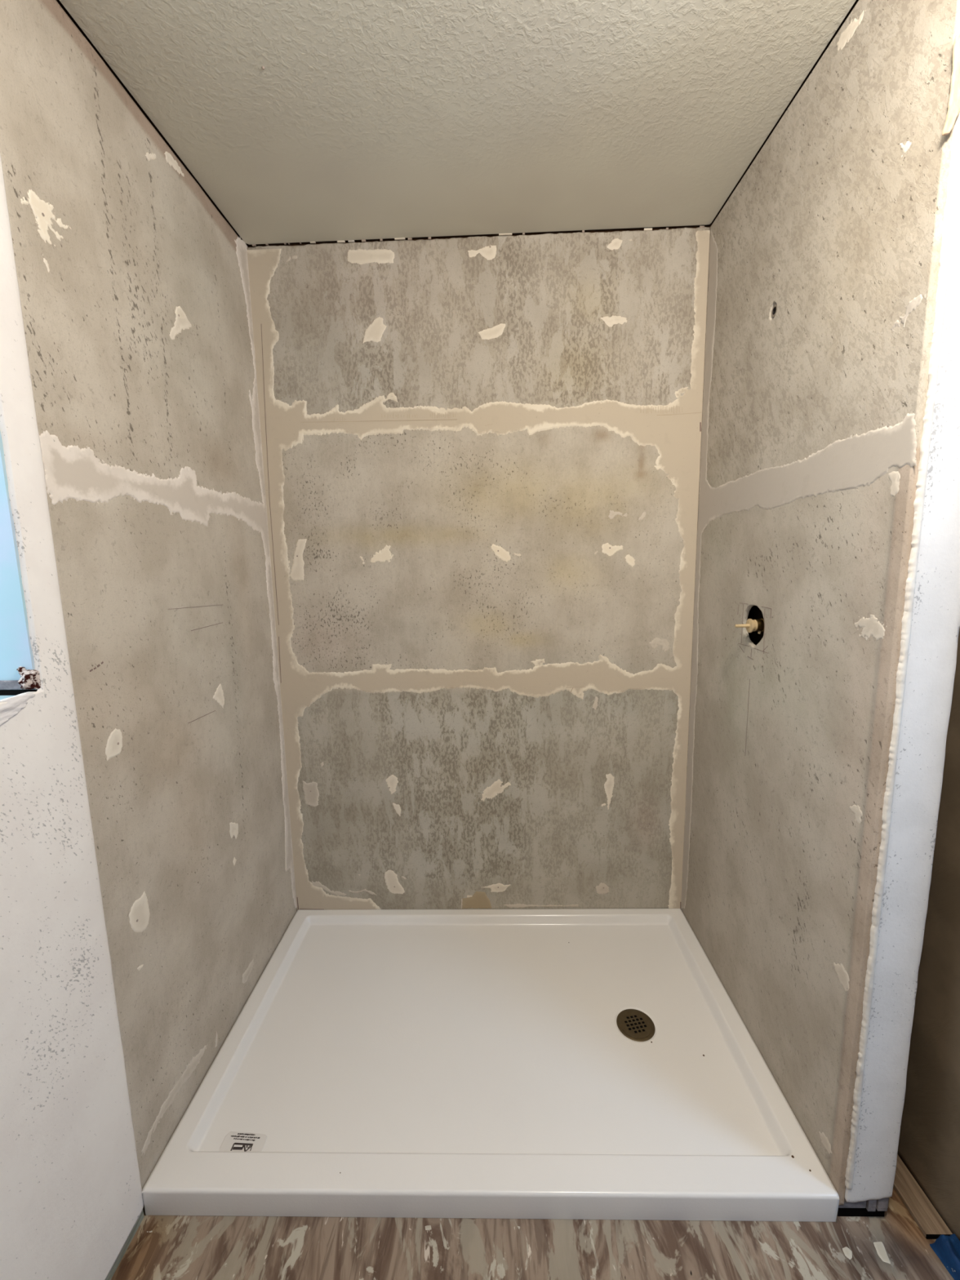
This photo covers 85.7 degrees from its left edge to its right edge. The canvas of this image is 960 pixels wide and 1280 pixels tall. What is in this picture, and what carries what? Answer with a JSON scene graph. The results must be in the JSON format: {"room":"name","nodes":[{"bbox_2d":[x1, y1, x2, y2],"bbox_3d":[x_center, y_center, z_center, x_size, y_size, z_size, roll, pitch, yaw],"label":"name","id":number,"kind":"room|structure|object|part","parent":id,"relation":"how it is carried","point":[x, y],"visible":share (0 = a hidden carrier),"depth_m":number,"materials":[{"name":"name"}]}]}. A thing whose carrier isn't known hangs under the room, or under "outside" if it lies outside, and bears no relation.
{"room":"building under construction","nodes":[
{"label":"building under construction","id":0,"kind":"room"},
{"bbox_2d":[0,0,297,1279],"bbox_3d":[-0.791,0.137,0.327,0.025,2.461,3.225,-1,8,1],"label":"wall","id":1,"kind":"structure","parent":0,"point":[134,287],"depth_m":1.10,"materials":[{"name":"concrete"}]},
{"bbox_2d":[0,431,40,724],"bbox_3d":[-0.855,-0.245,0.427,0.166,0.918,0.892,-1,8,1],"label":"window","id":2,"kind":"structure","parent":1,"relation":"in","point":[19,674],"depth_m":0.88,"materials":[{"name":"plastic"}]},
{"bbox_3d":[-0.860,0.171,0.488,0.140,0.024,0.852,-1,8,1],"label":"sill","id":3,"kind":"part","parent":2,"relation":"part of","materials":[{"name":"white"}]},
{"bbox_3d":[-0.774,0.179,0.483,0.020,0.060,0.842,-1,8,1],"label":"sill plastic","id":4,"kind":"part","parent":2,"relation":"part of","materials":[{"name":"white plastic"}]},
{"bbox_2d":[105,1209,143,1279],"bbox_3d":[-0.786,1.426,0.031,0.032,0.050,2.261,-1,8,1],"label":"baseboard","id":5,"kind":"structure","parent":1,"relation":"attached to","point":[140,1218],"depth_m":1.10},
{"bbox_2d":[56,0,242,239],"bbox_3d":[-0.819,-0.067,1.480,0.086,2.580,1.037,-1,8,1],"label":"trim","id":6,"kind":"structure","parent":1,"relation":"attached to","point":[66,11],"depth_m":1.22,"materials":[{"name":"brown wood"}]},
{"bbox_2d":[59,0,856,244],"bbox_3d":[0.683,-1.113,0.103,3.020,0.031,3.206,-1,8,1],"label":"ceiling","id":7,"kind":"structure","parent":0,"point":[301,121],"depth_m":1.21,"materials":[{"name":"paint"}]},
{"bbox_2d":[247,226,710,909],"bbox_3d":[0.008,-0.120,1.884,1.524,2.458,0.016,-1,8,1],"label":"wall","id":8,"kind":"structure","parent":0,"point":[482,455],"depth_m":1.85,"materials":[{"name":"concrete"}]},
{"bbox_2d":[245,217,715,247],"bbox_3d":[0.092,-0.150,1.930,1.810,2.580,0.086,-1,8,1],"label":"trim","id":9,"kind":"structure","parent":8,"relation":"attached to","point":[713,221],"depth_m":1.71,"materials":[{"name":"brown wood"}]},
{"bbox_2d":[111,1187,954,1279],"bbox_3d":[0.710,1.342,0.591,3.060,0.001,3.450,-1,8,1],"label":"floor","id":10,"kind":"structure","parent":0,"point":[891,1246],"depth_m":1.09,"materials":[{"name":"brown laminate"}]},
{"bbox_2d":[142,908,839,1222],"bbox_3d":[0.021,1.169,1.595,1.518,0.071,0.938,-1,8,1],"label":"shower pan","id":11,"kind":"object","parent":10,"relation":"on","point":[570,1064],"visible":1,"depth_m":1.38,"materials":[{"name":"white plastic"}]},
{"bbox_2d":[893,1154,952,1239],"bbox_3d":[0.973,1.227,1.295,0.055,0.010,0.414,-1,8,1],"label":"wood board","id":12,"kind":"object","parent":10,"relation":"on","point":[920,1207],"visible":0.31,"depth_m":1.14,"materials":[{"name":"brown wood"}]},
{"bbox_2d":[929,1233,959,1279],"bbox_3d":[0.965,1.248,1.038,0.055,0.044,0.096,-1,8,1],"label":"cloth","id":13,"kind":"object","parent":10,"relation":"on","point":[947,1248],"visible":1,"depth_m":1.05,"materials":[{"name":"blue fabric"}]},
{"bbox_2d":[680,0,959,1208],"bbox_3d":[0.815,-0.085,1.402,0.112,2.540,0.961,-1,8,1],"label":"wall","id":14,"kind":"structure","parent":0,"point":[813,411],"depth_m":1.17,"materials":[{"name":"concrete"}]},
{"bbox_2d":[734,618,764,633],"bbox_3d":[0.773,-0.041,1.434,0.130,0.100,0.056,-1,8,1],"label":"shower valve","id":15,"kind":"object","parent":14,"relation":"attached to","point":[751,625],"visible":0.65,"depth_m":1.43,"materials":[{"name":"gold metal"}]},
{"bbox_3d":[0.727,-0.039,1.436,0.038,0.010,0.010,-1,8,1],"label":"stem","id":16,"kind":"part","parent":15,"relation":"part of","materials":[{"name":"beige plastic"}]},
{"bbox_2d":[771,304,776,316],"bbox_3d":[0.774,-0.840,1.320,0.047,0.027,0.027,-1,8,1],"label":"pipe","id":17,"kind":"object","parent":14,"relation":"attached to","point":[774,308],"visible":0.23,"depth_m":1.33,"materials":[{"name":"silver metal"}]},
{"bbox_3d":[0.792,-1.281,1.223,0.078,0.120,0.925,-1,8,1],"label":"plate","id":18,"kind":"part","parent":14,"relation":"part of","materials":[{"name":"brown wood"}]},
{"bbox_2d":[844,32,959,1202],"bbox_3d":[0.801,-0.011,0.932,0.124,2.467,0.018,-1,8,1],"label":"wall","id":19,"kind":"structure","parent":0,"point":[931,620],"depth_m":0.96,"materials":[{"name":"paint"}]},
{"bbox_2d":[837,1197,888,1217],"bbox_3d":[0.830,1.222,1.151,0.104,0.070,0.071,-1,8,1],"label":"trim","id":20,"kind":"structure","parent":19,"relation":"attached to","point":[877,1208],"depth_m":1.12,"materials":[{"name":"black"}]},
{"bbox_3d":[0.846,1.216,1.120,0.016,0.038,0.008,-1,8,1],"label":"plate","id":21,"kind":"part","parent":20,"relation":"part of","materials":[{"name":"grey"}]},
{"bbox_3d":[0.867,1.213,1.118,0.020,0.036,0.010,-1,8,1],"label":"plate","id":22,"kind":"part","parent":20,"relation":"part of","materials":[{"name":"grey"}]},
{"bbox_2d":[897,627,959,1240],"bbox_3d":[1.007,-0.058,1.461,0.042,2.496,1.305,-1,8,1],"label":"wall panel","id":23,"kind":"object","parent":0,"point":[929,1145],"visible":0.05,"depth_m":1.11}
]}

